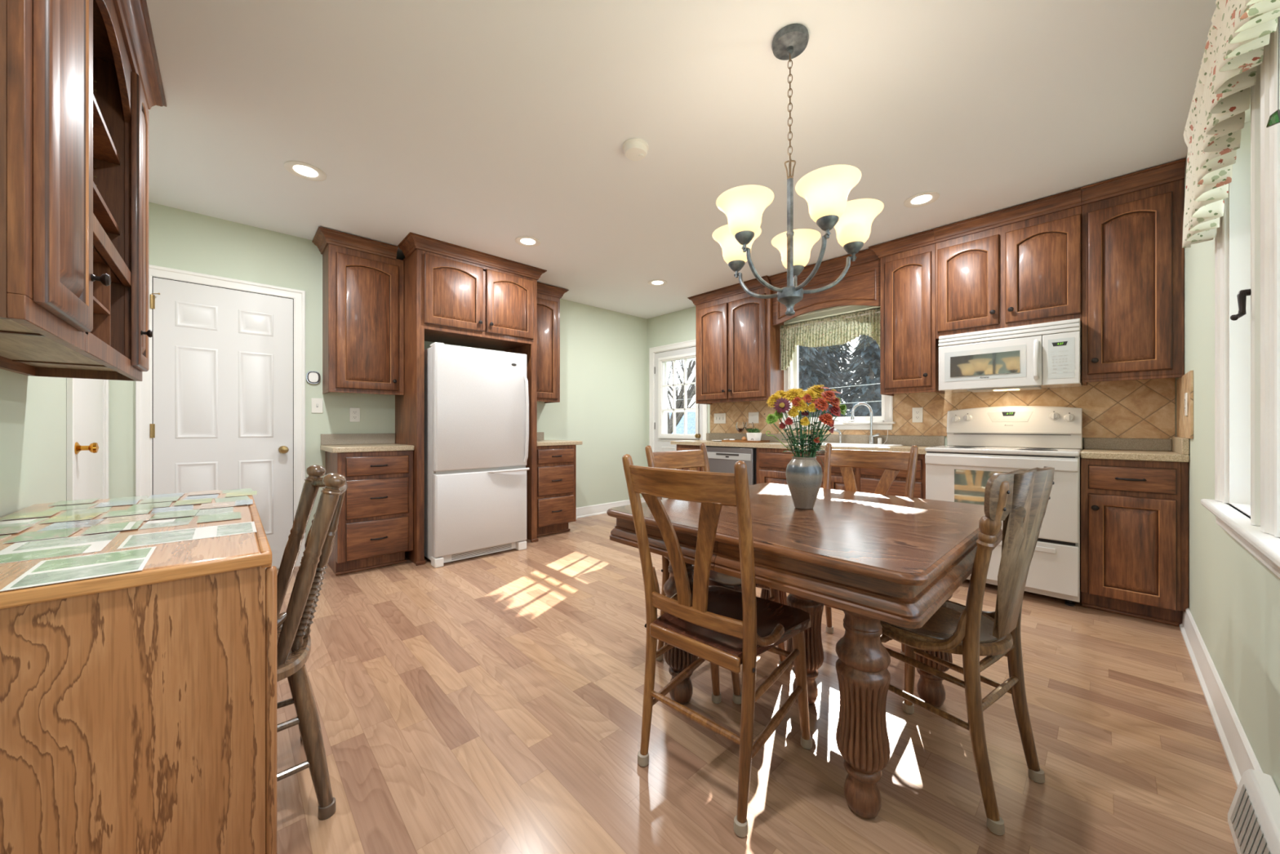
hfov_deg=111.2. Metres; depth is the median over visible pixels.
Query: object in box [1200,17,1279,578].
window
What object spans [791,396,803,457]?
flower
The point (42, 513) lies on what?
photograph
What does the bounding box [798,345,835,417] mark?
evergreen tree
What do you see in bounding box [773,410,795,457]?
flower
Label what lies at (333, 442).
countertop
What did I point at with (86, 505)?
photograph
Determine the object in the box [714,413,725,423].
switch plate
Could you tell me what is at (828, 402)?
flower
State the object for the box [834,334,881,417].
evergreen tree
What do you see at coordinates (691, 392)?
bare tree
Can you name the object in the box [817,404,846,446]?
flower
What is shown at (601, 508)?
baseboard
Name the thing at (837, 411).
flower
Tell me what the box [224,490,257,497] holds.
photograph
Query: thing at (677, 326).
wall
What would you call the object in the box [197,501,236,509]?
photograph
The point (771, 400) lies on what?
flower
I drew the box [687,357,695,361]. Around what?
awning
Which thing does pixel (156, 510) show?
photograph
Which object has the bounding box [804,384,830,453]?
flower
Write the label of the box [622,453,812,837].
dining chair
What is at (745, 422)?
wine glass
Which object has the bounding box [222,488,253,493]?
photograph
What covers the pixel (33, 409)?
wall
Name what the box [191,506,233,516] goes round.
photograph
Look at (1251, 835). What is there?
grille
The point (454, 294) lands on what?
tall cabinet
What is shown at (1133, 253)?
upper cabinet
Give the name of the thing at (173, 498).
photograph
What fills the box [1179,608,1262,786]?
baseboard
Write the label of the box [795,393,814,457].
flower
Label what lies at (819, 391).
flower
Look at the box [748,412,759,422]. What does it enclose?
switch plate
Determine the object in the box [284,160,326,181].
recessed light
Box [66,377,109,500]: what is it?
door
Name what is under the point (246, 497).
photograph
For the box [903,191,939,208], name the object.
recessed light
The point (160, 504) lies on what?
photograph
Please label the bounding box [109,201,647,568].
wall
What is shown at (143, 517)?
photograph
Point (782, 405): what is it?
flower
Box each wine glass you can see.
[735,422,744,432]
[744,422,753,440]
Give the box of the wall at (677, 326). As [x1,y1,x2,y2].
[647,306,1178,466]
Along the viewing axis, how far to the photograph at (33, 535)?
1.18 m
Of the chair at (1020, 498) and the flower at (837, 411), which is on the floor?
the chair at (1020, 498)
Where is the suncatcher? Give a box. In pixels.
[1266,16,1279,127]
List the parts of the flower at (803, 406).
stem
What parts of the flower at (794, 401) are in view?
stem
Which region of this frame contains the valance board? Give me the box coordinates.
[768,248,879,325]
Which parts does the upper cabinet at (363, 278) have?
crown, door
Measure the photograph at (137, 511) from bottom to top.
0.001 m
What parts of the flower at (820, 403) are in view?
stem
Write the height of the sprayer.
0.137 m
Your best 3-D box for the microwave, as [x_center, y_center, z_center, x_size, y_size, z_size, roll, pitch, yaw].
[2.495,-0.448,2.979,0.440,0.402,0.712,0,0,-43]
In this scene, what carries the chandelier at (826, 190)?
hanging from the ceiling
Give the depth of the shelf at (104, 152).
1.54 m
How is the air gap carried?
on the countertop at (922, 442)
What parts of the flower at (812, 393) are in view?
stem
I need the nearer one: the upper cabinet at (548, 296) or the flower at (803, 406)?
the flower at (803, 406)
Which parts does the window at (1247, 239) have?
crank handle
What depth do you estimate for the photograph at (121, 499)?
1.80 m
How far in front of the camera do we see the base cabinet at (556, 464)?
4.26 m
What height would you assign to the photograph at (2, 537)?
0.001 m
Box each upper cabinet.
[0,0,166,381]
[311,226,404,395]
[537,282,568,403]
[687,275,783,404]
[868,229,944,395]
[933,187,1081,339]
[1081,158,1185,385]
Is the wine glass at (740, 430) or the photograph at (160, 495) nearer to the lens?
the photograph at (160, 495)
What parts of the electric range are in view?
knob, knob, handle, oven door, control panel, storage drawer, handle, knob, knob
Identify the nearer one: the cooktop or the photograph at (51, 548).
the photograph at (51, 548)
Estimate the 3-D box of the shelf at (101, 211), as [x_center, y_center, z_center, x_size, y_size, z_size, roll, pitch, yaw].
[-1.808,-0.736,1.306,0.250,0.018,0.742,0,0,-43]
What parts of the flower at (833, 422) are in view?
stem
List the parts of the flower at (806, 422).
stem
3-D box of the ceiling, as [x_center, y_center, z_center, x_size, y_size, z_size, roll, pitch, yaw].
[-0.057,-1.495,2.634,4.920,0.100,4.780,0,0,-43]
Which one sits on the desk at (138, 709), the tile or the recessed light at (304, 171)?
the tile
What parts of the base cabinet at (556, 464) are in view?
shoe moulding, drawer, drawer, drawer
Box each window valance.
[779,307,879,369]
[1182,0,1279,248]
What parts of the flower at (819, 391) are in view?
stem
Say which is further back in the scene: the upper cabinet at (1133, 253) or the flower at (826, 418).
the upper cabinet at (1133, 253)
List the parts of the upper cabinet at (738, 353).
door, crown, door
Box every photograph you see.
[0,510,60,519]
[0,517,48,526]
[0,524,35,533]
[0,531,120,563]
[0,534,11,540]
[2,527,83,543]
[36,518,106,531]
[38,512,102,524]
[44,502,98,511]
[48,497,100,506]
[59,506,111,515]
[80,520,143,534]
[93,499,139,507]
[97,513,154,524]
[101,507,153,517]
[106,495,148,502]
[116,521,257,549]
[128,501,172,509]
[137,496,180,503]
[137,516,194,529]
[146,492,185,498]
[149,509,199,519]
[151,504,193,513]
[173,497,213,505]
[182,493,218,500]
[186,489,220,495]
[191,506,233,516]
[196,511,241,523]
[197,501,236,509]
[214,495,250,502]
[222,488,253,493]
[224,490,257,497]
[235,498,253,505]
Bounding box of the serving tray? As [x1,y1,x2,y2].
[721,439,769,442]
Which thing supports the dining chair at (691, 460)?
on the floor
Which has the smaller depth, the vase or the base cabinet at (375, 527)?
the vase
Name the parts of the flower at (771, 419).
stem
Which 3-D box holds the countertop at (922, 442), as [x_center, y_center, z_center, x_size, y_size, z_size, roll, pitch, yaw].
[1.361,0.131,4.140,0.506,0.120,2.444,0,0,-43]
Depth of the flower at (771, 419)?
1.65 m
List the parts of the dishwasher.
control panel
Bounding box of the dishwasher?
[706,445,756,484]
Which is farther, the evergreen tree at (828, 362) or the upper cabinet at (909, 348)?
the evergreen tree at (828, 362)
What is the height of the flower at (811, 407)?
0.299 m
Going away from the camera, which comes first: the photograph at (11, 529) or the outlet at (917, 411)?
the photograph at (11, 529)
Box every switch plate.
[311,398,323,413]
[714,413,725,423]
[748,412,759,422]
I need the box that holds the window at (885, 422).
[778,305,895,430]
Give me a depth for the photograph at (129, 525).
1.26 m
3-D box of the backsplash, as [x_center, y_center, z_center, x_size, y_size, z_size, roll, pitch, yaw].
[1.763,-0.110,3.615,0.639,0.360,3.439,0,0,-43]
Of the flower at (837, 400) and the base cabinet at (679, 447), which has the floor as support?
the base cabinet at (679, 447)
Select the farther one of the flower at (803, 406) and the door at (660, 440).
the door at (660, 440)
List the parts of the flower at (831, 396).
stem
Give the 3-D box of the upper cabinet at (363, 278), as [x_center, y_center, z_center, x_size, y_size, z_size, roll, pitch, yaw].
[-2.210,-0.849,3.461,0.574,1.177,0.344,0,0,-43]
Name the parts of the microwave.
door, handle, control panel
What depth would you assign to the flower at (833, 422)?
1.63 m
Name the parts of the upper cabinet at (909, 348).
crown, door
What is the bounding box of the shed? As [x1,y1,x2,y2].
[669,411,695,434]
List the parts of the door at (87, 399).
knob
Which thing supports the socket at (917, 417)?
attached to the outlet at (917, 411)
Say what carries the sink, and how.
in the countertop at (922, 442)
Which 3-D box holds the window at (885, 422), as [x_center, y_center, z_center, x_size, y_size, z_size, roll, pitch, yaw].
[1.821,-0.540,4.088,0.190,1.130,1.050,0,0,-43]
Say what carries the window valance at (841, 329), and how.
attached to the window at (885, 422)
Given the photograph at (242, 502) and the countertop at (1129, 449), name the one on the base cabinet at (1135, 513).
the countertop at (1129, 449)
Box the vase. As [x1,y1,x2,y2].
[785,455,822,509]
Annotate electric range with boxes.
[924,405,1082,606]
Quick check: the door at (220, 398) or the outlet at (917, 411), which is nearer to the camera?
the door at (220, 398)
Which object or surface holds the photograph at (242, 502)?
on the desk at (138, 709)
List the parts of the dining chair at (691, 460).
post, rail, post, seat, leg, leg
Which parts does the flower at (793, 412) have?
stem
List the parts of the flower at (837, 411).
stem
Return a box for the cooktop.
[924,445,1082,457]
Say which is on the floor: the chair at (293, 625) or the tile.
the chair at (293, 625)
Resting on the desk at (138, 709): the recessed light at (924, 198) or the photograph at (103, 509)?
the photograph at (103, 509)
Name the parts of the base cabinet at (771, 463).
door, drawer, drawer, door, drawer, drawer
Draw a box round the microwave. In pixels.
[937,318,1082,392]
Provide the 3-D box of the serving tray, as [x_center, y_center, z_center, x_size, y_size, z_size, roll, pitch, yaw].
[1.081,0.144,4.490,0.250,0.020,0.410,0,0,-43]
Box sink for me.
[804,442,902,447]
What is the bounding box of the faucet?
[850,402,880,444]
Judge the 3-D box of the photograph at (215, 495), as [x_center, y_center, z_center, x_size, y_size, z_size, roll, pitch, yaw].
[-1.834,0.294,1.831,0.106,0.001,0.144,0,0,-43]
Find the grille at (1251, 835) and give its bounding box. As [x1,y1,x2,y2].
[1230,784,1269,853]
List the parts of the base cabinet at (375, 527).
shoe moulding, drawer, drawer, drawer, pull, pull, pull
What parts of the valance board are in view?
crown, panel moulding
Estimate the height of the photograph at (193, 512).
0.001 m
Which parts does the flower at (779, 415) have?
stem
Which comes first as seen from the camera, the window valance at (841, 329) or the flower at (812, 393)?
the flower at (812, 393)
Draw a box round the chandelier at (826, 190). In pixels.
[711,23,884,315]
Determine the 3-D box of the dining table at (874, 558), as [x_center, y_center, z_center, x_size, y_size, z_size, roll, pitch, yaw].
[0.641,0.682,1.680,1.165,0.744,1.057,0,0,-43]
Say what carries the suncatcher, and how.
hanging from the window valance at (1239, 31)
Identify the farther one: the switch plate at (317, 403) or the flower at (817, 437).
the switch plate at (317, 403)
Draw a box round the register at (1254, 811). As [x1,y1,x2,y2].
[1227,768,1279,853]
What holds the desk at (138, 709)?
on the floor
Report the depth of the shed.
16.49 m
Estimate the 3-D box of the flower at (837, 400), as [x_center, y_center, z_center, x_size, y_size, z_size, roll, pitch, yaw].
[0.689,0.050,1.656,0.078,0.322,0.137,0,0,-43]
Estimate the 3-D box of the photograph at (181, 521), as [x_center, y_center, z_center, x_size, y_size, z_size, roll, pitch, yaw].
[-1.449,0.294,1.345,0.101,0.001,0.145,0,0,-41]
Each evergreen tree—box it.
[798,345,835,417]
[816,345,849,417]
[822,340,857,414]
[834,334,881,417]
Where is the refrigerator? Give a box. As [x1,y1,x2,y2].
[424,342,529,568]
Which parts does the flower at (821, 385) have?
stem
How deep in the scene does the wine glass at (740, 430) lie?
4.49 m
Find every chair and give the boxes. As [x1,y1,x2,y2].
[276,465,347,819]
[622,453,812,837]
[644,443,787,704]
[786,443,918,663]
[880,466,1054,835]
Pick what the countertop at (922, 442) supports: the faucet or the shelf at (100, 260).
the faucet
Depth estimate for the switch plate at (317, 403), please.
3.41 m
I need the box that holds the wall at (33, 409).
[0,368,66,517]
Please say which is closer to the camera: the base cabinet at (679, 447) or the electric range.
the electric range
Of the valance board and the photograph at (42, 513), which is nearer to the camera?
the photograph at (42, 513)
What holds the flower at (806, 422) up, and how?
in the vase
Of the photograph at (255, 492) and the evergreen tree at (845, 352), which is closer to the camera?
the photograph at (255, 492)
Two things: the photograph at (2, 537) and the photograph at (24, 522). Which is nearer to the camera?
the photograph at (2, 537)
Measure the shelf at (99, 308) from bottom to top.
0.010 m
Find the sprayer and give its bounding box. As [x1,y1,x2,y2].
[833,428,841,443]
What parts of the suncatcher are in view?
glass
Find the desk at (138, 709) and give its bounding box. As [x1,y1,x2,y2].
[0,490,276,853]
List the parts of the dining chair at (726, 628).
post, rail, rail, leg, seat, post, leg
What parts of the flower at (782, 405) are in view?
stem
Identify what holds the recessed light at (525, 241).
in the ceiling
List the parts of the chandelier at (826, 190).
lamp shade, lamp shade, arm, arm, rod, arm, lamp shade, arm, lamp shade, arm, lamp shade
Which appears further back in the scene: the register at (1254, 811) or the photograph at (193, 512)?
the photograph at (193, 512)
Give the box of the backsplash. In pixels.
[710,370,1193,438]
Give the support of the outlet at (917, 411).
attached to the backsplash
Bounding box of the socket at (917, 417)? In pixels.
[915,415,919,419]
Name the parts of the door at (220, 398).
knob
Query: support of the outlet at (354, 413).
attached to the wall at (602, 405)
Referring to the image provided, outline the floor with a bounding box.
[276,513,1237,853]
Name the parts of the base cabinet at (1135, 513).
knob, shoe moulding, pull, drawer, door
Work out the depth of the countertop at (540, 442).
4.39 m
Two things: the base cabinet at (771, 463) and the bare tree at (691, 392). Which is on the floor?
the base cabinet at (771, 463)
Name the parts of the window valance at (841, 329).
rod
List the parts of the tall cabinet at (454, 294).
shoe moulding, door, crown, door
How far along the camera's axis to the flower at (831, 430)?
1.65 m
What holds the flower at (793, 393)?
in the vase
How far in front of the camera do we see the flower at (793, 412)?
1.62 m
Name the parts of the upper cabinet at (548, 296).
door, crown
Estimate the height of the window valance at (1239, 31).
0.492 m
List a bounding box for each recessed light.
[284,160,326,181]
[515,235,540,247]
[648,279,666,286]
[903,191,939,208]
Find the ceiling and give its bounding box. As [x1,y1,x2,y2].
[146,0,1216,319]
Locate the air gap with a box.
[877,437,881,444]
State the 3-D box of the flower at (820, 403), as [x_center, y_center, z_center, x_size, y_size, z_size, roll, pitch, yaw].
[0.654,0.050,1.638,0.081,0.321,0.112,0,0,-18]
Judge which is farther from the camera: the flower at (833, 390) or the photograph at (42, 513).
the flower at (833, 390)
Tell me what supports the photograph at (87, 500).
on the desk at (138, 709)
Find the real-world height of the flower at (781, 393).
0.356 m
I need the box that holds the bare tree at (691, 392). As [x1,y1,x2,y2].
[667,359,695,433]
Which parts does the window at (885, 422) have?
frame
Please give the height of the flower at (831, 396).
0.348 m
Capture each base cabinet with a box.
[325,450,413,575]
[537,444,576,536]
[676,444,702,471]
[756,447,925,498]
[1080,457,1188,626]
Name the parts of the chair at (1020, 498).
leg, seat panel, post, post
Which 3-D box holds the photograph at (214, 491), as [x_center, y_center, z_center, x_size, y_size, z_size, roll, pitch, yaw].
[-1.932,0.291,1.943,0.102,0.001,0.135,0,0,-43]
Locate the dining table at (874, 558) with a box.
[606,482,1002,817]
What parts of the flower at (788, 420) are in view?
stem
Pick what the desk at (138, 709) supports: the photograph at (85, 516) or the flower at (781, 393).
the photograph at (85, 516)
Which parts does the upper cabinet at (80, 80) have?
rail, panel, door, knob, crown, door, knob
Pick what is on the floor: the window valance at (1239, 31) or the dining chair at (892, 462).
the dining chair at (892, 462)
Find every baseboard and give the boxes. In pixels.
[576,497,645,518]
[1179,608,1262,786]
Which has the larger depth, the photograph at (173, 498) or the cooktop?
the cooktop
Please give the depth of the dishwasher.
4.29 m
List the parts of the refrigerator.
door, freezer drawer, handle, handle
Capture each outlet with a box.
[349,407,359,422]
[912,407,922,422]
[1184,392,1187,416]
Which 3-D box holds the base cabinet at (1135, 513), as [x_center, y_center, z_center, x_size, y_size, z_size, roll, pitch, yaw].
[2.843,0.619,2.541,0.531,0.873,0.392,0,0,-43]
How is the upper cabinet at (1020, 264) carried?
attached to the wall at (677, 326)
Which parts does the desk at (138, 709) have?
edge trim, corner post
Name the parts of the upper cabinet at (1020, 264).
door, knob, crown, knob, door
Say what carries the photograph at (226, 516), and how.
on the desk at (138, 709)
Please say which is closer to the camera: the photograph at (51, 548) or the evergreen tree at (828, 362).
the photograph at (51, 548)
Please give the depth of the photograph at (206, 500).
1.70 m
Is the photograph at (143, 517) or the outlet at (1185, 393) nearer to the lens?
the photograph at (143, 517)
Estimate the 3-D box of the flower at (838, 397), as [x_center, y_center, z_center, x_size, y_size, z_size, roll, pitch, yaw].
[0.694,0.048,1.668,0.144,0.325,0.080,0,0,-25]
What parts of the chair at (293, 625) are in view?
leg, seat, post, post, leg, crest rail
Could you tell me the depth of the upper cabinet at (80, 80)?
1.05 m
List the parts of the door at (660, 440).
storm door frame, knob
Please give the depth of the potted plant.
4.35 m
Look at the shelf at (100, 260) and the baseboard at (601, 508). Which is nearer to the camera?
the shelf at (100, 260)
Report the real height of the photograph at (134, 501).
0.001 m
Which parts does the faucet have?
spout, lever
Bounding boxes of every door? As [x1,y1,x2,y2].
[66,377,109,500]
[135,264,305,568]
[648,339,707,499]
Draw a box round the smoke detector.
[622,137,648,160]
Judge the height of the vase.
0.196 m
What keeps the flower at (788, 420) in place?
in the vase
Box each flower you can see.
[764,413,799,457]
[766,393,803,455]
[773,396,803,457]
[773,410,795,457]
[774,390,799,457]
[779,417,800,457]
[779,422,806,456]
[782,387,809,450]
[786,406,812,457]
[789,398,808,457]
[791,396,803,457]
[791,410,808,447]
[794,387,811,449]
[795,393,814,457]
[799,417,813,457]
[801,389,818,457]
[801,413,833,457]
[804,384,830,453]
[804,397,829,457]
[804,436,824,454]
[805,420,835,457]
[806,384,825,448]
[806,389,840,453]
[806,390,835,449]
[806,401,828,457]
[806,403,822,457]
[808,405,841,457]
[809,396,840,456]
[813,396,840,457]
[814,426,834,453]
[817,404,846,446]
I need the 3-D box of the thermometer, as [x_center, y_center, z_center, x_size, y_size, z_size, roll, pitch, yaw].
[-2.526,-0.383,3.388,0.090,0.100,0.020,0,0,-43]
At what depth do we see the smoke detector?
2.22 m
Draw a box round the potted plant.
[746,428,761,440]
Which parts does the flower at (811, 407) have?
stem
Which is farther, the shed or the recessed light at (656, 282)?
the shed
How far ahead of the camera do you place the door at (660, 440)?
5.64 m
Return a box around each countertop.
[320,433,413,453]
[537,431,582,445]
[671,432,944,453]
[1080,436,1189,462]
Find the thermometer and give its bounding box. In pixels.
[306,370,320,383]
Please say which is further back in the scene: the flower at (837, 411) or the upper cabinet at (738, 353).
the upper cabinet at (738, 353)
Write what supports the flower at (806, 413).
in the vase
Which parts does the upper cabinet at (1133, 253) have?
knob, door, crown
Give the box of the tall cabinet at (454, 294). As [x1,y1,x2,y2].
[395,231,546,565]
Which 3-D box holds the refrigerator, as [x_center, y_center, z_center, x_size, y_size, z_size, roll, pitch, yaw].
[-1.487,0.208,3.781,0.765,1.694,0.771,0,0,-43]
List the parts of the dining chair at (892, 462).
post, rail, post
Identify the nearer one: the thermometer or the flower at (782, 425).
the flower at (782, 425)
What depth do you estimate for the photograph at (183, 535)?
1.20 m
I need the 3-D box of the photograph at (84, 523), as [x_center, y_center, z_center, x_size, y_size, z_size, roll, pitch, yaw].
[-1.705,0.294,1.318,0.101,0.001,0.140,0,0,-41]
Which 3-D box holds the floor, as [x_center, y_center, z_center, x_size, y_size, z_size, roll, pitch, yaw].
[-0.057,1.095,2.634,4.920,0.080,4.780,0,0,-43]
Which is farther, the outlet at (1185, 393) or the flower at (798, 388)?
the outlet at (1185, 393)
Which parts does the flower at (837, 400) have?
stem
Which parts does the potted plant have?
pot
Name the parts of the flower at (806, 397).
stem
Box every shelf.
[93,93,120,165]
[93,181,120,235]
[93,244,120,283]
[93,296,110,315]

